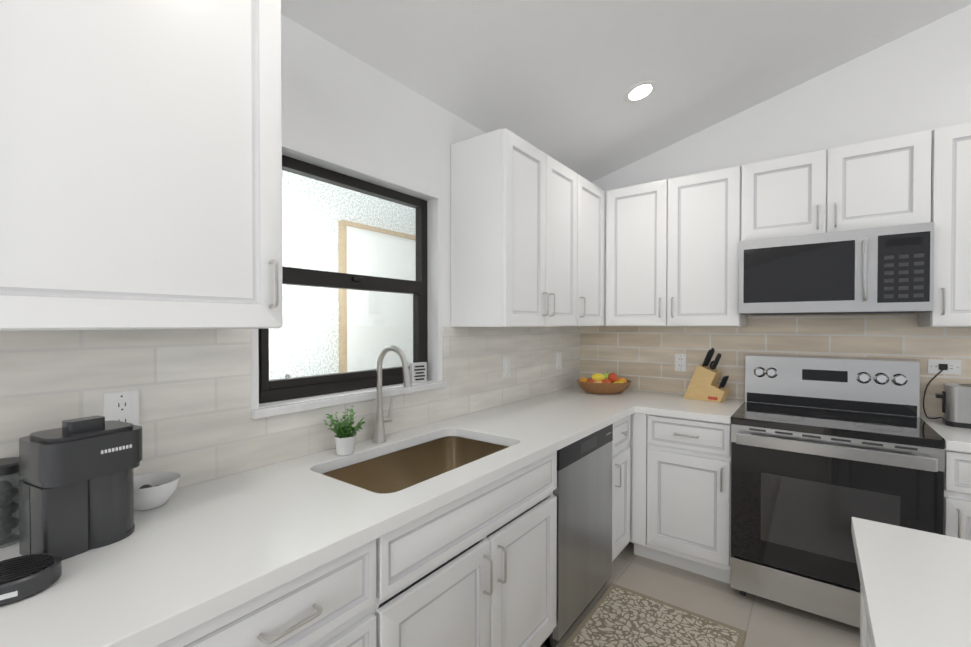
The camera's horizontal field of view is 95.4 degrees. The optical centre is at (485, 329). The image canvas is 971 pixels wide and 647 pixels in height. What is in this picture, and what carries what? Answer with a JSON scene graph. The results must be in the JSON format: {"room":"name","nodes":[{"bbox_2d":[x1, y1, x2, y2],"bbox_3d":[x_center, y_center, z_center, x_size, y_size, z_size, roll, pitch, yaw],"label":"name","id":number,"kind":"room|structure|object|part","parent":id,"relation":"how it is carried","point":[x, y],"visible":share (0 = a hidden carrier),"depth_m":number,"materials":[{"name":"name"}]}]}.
{"room":"kitchen","nodes":[
{"label":"kitchen","id":0,"kind":"room"},
{"bbox_2d":[250,14,484,408],"bbox_3d":[-1.725,0.080,0.256,0.150,2.600,8.000,0,1,37],"label":"wall","id":1,"kind":"structure","parent":0,"point":[344,112],"depth_m":1.81,"materials":[{"name":"paint"}]},
{"bbox_2d":[0,0,282,330],"bbox_3d":[-0.844,-0.454,1.026,0.328,0.905,0.597,0,1,37],"label":"upper cabinet","id":2,"kind":"object","parent":1,"relation":"attached to","point":[140,164],"visible":1,"depth_m":0.91,"materials":[{"name":"white wood"}]},
{"bbox_2d":[0,326,579,488],"bbox_3d":[-0.451,0.220,1.828,0.008,0.454,3.940,0,1,37],"label":"backsplash","id":3,"kind":"structure","parent":1,"relation":"attached to","point":[197,423],"depth_m":1.32,"materials":[{"name":"tile"}]},
{"bbox_2d":[103,390,138,425],"bbox_3d":[-0.947,0.220,1.150,0.008,0.116,0.072,0,1,37],"label":"electrical outlet","id":4,"kind":"object","parent":3,"relation":"attached to","point":[122,406],"visible":0.54,"depth_m":1.15,"materials":[{"name":"white plastic"}]},
{"bbox_2d":[503,357,509,377],"bbox_3d":[0.125,0.224,2.583,0.010,0.116,0.072,0,1,37],"label":"light switch","id":5,"kind":"object","parent":3,"relation":"attached to","point":[506,367],"visible":1,"depth_m":2.57,"materials":[{"name":"white plastic"}]},
{"bbox_2d":[556,352,561,368],"bbox_3d":[0.520,0.221,3.112,0.010,0.116,0.072,0,1,37],"label":"light switch","id":6,"kind":"object","parent":3,"relation":"attached to","point":[559,360],"visible":1,"depth_m":3.10,"materials":[{"name":"white plastic"}]},
{"bbox_2d":[258,155,427,403],"bbox_3d":[-0.550,-0.188,1.835,0.068,0.880,0.860,0,1,37],"label":"window","id":7,"kind":"structure","parent":1,"relation":"in","point":[287,387],"depth_m":1.81,"materials":[{"name":"black metal"}]},
{"bbox_2d":[251,381,446,418],"bbox_3d":[-0.501,0.269,1.803,0.098,0.028,0.920,0,1,37],"label":"window sill","id":8,"kind":"structure","parent":1,"relation":"attached to","point":[259,413],"depth_m":1.65,"materials":[{"name":"stone"}]},
{"bbox_2d":[410,362,426,383],"bbox_3d":[-0.316,0.204,2.076,0.080,0.095,0.025,-1,1,-41],"label":"block sign","id":9,"kind":"object","parent":8,"relation":"on","point":[418,372],"visible":1,"depth_m":2.06,"materials":[{"name":"grey"}]},
{"bbox_2d":[451,128,582,326],"bbox_3d":[0.186,-0.469,2.405,0.328,0.905,0.760,0,1,37],"label":"upper cabinet","id":10,"kind":"object","parent":1,"relation":"attached to","point":[527,234],"depth_m":2.15,"materials":[{"name":"white wood"}]},
{"bbox_2d":[579,177,603,325],"bbox_3d":[0.537,-0.474,2.874,0.328,0.905,0.412,0,1,37],"label":"upper cabinet","id":11,"kind":"object","parent":1,"relation":"attached to","point":[591,305],"depth_m":2.79,"materials":[{"name":"white wood"}]},
{"bbox_2d":[281,0,970,181],"bbox_3d":[1.079,-1.951,-1.861,7.150,1.908,8.000,0,1,37],"label":"ceiling","id":12,"kind":"structure","parent":0,"point":[556,79],"depth_m":2.07,"materials":[{"name":"paint"}]},
{"bbox_2d":[623,80,656,103],"bbox_3d":[0.820,-1.256,2.341,0.171,0.046,0.176,0,1,37],"label":"recessed light","id":13,"kind":"object","parent":12,"relation":"in","point":[636,93],"visible":1,"depth_m":2.33,"materials":[{"name":"white plastic"}]},
{"bbox_2d":[540,542,859,646],"bbox_3d":[1.108,1.431,-1.659,7.300,0.060,8.300,0,1,37],"label":"floor","id":14,"kind":"structure","parent":0,"point":[762,621],"depth_m":2.16,"materials":[{"name":"tile"}]},
{"bbox_2d":[164,532,391,646],"bbox_3d":[-0.636,0.933,1.086,0.608,0.876,0.478,0,1,37],"label":"base cabinet","id":15,"kind":"object","parent":14,"relation":"on","point":[346,601],"depth_m":0.96,"materials":[{"name":"white wood"}]},
{"bbox_2d":[512,415,630,570],"bbox_3d":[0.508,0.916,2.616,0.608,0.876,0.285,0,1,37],"label":"base cabinet","id":16,"kind":"object","parent":14,"relation":"on","point":[534,504],"depth_m":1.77,"materials":[{"name":"white wood"}]},
{"bbox_2d":[0,386,667,646],"bbox_3d":[-0.187,0.573,1.639,0.660,0.246,3.948,0,1,37],"label":"countertop","id":17,"kind":"structure","parent":16,"relation":"on","point":[183,560],"depth_m":1.06,"materials":[{"name":"stone"}]},
{"bbox_2d":[0,457,22,547],"bbox_3d":[-1.041,0.370,0.947,0.084,0.172,0.084,0,1,37],"label":"glass canister","id":18,"kind":"object","parent":17,"relation":"on","point":[10,477],"visible":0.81,"depth_m":0.93,"materials":[{"name":"clear"}]},
{"bbox_2d":[0,416,142,606],"bbox_3d":[-0.849,0.325,0.878,0.274,0.264,0.285,0,1,37],"label":"coffee machine","id":19,"kind":"object","parent":17,"relation":"on","point":[76,489],"visible":1,"depth_m":0.89,"materials":[{"name":"grey plastic"}]},
{"bbox_2d":[134,471,180,510],"bbox_3d":[-0.866,0.421,1.137,0.136,0.066,0.136,0,1,37],"label":"bowl","id":20,"kind":"object","parent":17,"relation":"on","point":[153,490],"visible":0.88,"depth_m":1.12,"materials":[{"name":"white ceramic"}]},
{"bbox_2d":[324,406,364,455],"bbox_3d":[-0.502,0.364,1.595,0.164,0.170,0.138,0,1,37],"label":"potted plant","id":21,"kind":"object","parent":17,"relation":"on","point":[345,437],"visible":1,"depth_m":1.57,"materials":[{"name":"green plant"}]},
{"bbox_2d":[373,345,411,442],"bbox_3d":[-0.354,0.255,1.730,0.207,0.386,0.084,0,1,37],"label":"faucet","id":22,"kind":"object","parent":17,"relation":"on","point":[379,435],"visible":1,"depth_m":1.75,"materials":[{"name":"silver metal"}]},
{"bbox_2d":[323,436,507,493],"bbox_3d":[-0.216,0.593,1.613,0.446,0.206,0.766,0,1,37],"label":"sink basin","id":23,"kind":"object","parent":17,"relation":"in","point":[399,468],"depth_m":1.83,"materials":[{"name":"metal"}]},
{"bbox_2d":[576,371,631,393],"bbox_3d":[0.808,0.359,3.023,0.341,0.148,0.307,0,1,37],"label":"fruit bowl","id":24,"kind":"object","parent":17,"relation":"on","point":[604,383],"visible":1,"depth_m":2.96,"materials":[{"name":"brown wood"}]},
{"bbox_2d":[541,424,612,646],"bbox_3d":[0.252,0.922,2.247,0.585,0.872,0.604,0,1,37],"label":"dishwasher","id":25,"kind":"object","parent":14,"relation":"on","point":[582,492],"visible":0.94,"depth_m":2.02,"materials":[{"name":"silver metal"}]},
{"bbox_2d":[561,583,745,646],"bbox_3d":[0.335,1.363,1.381,0.620,0.008,1.955,0,1,37],"label":"rug","id":26,"kind":"object","parent":14,"relation":"on","point":[618,616],"visible":1,"depth_m":2.00,"materials":[{"name":"beige fabric"}]},
{"bbox_2d":[630,413,730,583],"bbox_3d":[1.221,0.916,2.654,0.526,0.875,0.642,0,1,37],"label":"base cabinet","id":27,"kind":"object","parent":14,"relation":"on","point":[680,493],"visible":0.94,"depth_m":2.42,"materials":[{"name":"white wood"}]},
{"bbox_2d":[644,393,744,423],"bbox_3d":[1.251,0.458,2.631,0.456,0.038,0.635,0,1,37],"label":"countertop","id":28,"kind":"structure","parent":27,"relation":"on","point":[670,404],"depth_m":2.49,"materials":[{"name":"stone"}]},
{"bbox_2d":[683,348,729,402],"bbox_3d":[1.372,0.274,2.742,0.105,0.325,0.243,-1,1,-43],"label":"knife block","id":29,"kind":"object","parent":28,"relation":"on","point":[703,385],"visible":1,"depth_m":2.70,"materials":[{"name":"brown wood"}]},
{"bbox_2d":[730,353,945,627],"bbox_3d":[1.714,0.756,2.233,0.762,1.205,0.703,0,1,37],"label":"range","id":30,"kind":"object","parent":14,"relation":"on","point":[824,449],"visible":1,"depth_m":2.09,"materials":[{"name":"silver metal"}]},
{"bbox_2d":[860,586,870,646],"bbox_3d":[0.688,0.954,-0.763,1.852,0.875,3.240,0,1,37],"label":"base cabinet","id":31,"kind":"object","parent":14,"relation":"on","point":[864,637],"depth_m":0.98,"materials":[{"name":"white wood"}]},
{"bbox_2d":[851,517,970,646],"bbox_3d":[0.696,0.495,-0.786,1.917,0.038,3.221,0,1,37],"label":"countertop","id":32,"kind":"structure","parent":31,"relation":"on","point":[915,587],"depth_m":0.79,"materials":[{"name":"stone"}]},
{"bbox_2d":[943,448,970,540],"bbox_3d":[2.246,0.924,1.909,0.476,0.876,0.608,0,1,37],"label":"base cabinet","id":33,"kind":"object","parent":14,"relation":"on","point":[957,495],"visible":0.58,"depth_m":1.77,"materials":[{"name":"white wood"}]},
{"bbox_2d":[920,415,970,452],"bbox_3d":[2.575,0.469,1.643,1.316,0.038,0.633,0,1,37],"label":"countertop","id":34,"kind":"structure","parent":33,"relation":"on","point":[957,438],"depth_m":1.88,"materials":[{"name":"stone"}]},
{"bbox_2d":[923,364,970,428],"bbox_3d":[2.295,0.310,2.046,0.357,0.269,0.301,0,1,37],"label":"toaster","id":35,"kind":"object","parent":34,"relation":"on","point":[956,403],"visible":1,"depth_m":2.01,"materials":[{"name":"silver metal"}]},
{"bbox_3d":[2.237,0.307,2.189,0.094,0.267,0.141,0,1,37],"label":"cord","id":36,"kind":"part","parent":35,"relation":"part of","materials":[{"name":"black plastic"}]},
{"bbox_2d":[592,4,970,326],"bbox_3d":[3.518,-0.833,1.415,7.150,4.400,0.150,0,1,37],"label":"wall","id":37,"kind":"structure","parent":0,"point":[918,80],"depth_m":2.44,"materials":[{"name":"paint"}]},
{"bbox_2d":[604,166,746,325],"bbox_3d":[1.193,-0.473,2.835,0.806,0.905,0.362,0,1,37],"label":"upper cabinet","id":38,"kind":"object","parent":37,"relation":"attached to","point":[671,251],"visible":1,"depth_m":2.68,"materials":[{"name":"white wood"}]},
{"bbox_2d":[580,313,970,416],"bbox_3d":[2.009,0.213,2.454,3.198,0.655,0.008,0,1,37],"label":"backsplash","id":39,"kind":"structure","parent":37,"relation":"attached to","point":[641,358],"depth_m":2.69,"materials":[{"name":"tile"}]},
{"bbox_2d":[675,354,686,371],"bbox_3d":[1.311,0.223,2.965,0.072,0.116,0.008,0,1,37],"label":"electrical outlet","id":40,"kind":"object","parent":39,"relation":"attached to","point":[680,362],"visible":1,"depth_m":2.96,"materials":[{"name":"white plastic"}]},
{"bbox_2d":[928,359,960,374],"bbox_3d":[2.307,0.188,2.220,0.116,0.072,0.008,0,1,37],"label":"electrical outlet","id":41,"kind":"object","parent":39,"relation":"attached to","point":[954,366],"visible":1,"depth_m":2.22,"materials":[{"name":"white plastic"}]},
{"bbox_2d":[741,130,931,240],"bbox_3d":[1.822,-0.703,2.362,0.762,0.435,0.362,0,1,37],"label":"upper cabinet","id":42,"kind":"object","parent":37,"relation":"attached to","point":[884,182],"visible":0.9,"depth_m":2.21,"materials":[{"name":"white wood"}]},
{"bbox_2d":[739,222,933,315],"bbox_3d":[1.792,-0.281,2.326,0.758,0.404,0.444,0,1,37],"label":"microwave","id":43,"kind":"object","parent":42,"relation":"attached to","point":[880,270],"visible":1,"depth_m":2.16,"materials":[{"name":"silver metal"}]},
{"bbox_2d":[918,122,970,326],"bbox_3d":[2.322,-0.465,2.012,0.456,0.905,0.328,0,1,37],"label":"upper cabinet","id":44,"kind":"object","parent":37,"relation":"attached to","point":[951,183],"visible":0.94,"depth_m":1.97,"materials":[{"name":"white wood"}]},
{"label":"outside","id":45,"kind":"structure","parent":0,"visible":0},
{"bbox_2d":[269,170,415,379],"bbox_3d":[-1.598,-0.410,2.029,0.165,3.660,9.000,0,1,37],"label":"window glass","id":46,"kind":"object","parent":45,"point":[347,324],"depth_m":2.83,"materials":[{"name":"glass"}]}
]}

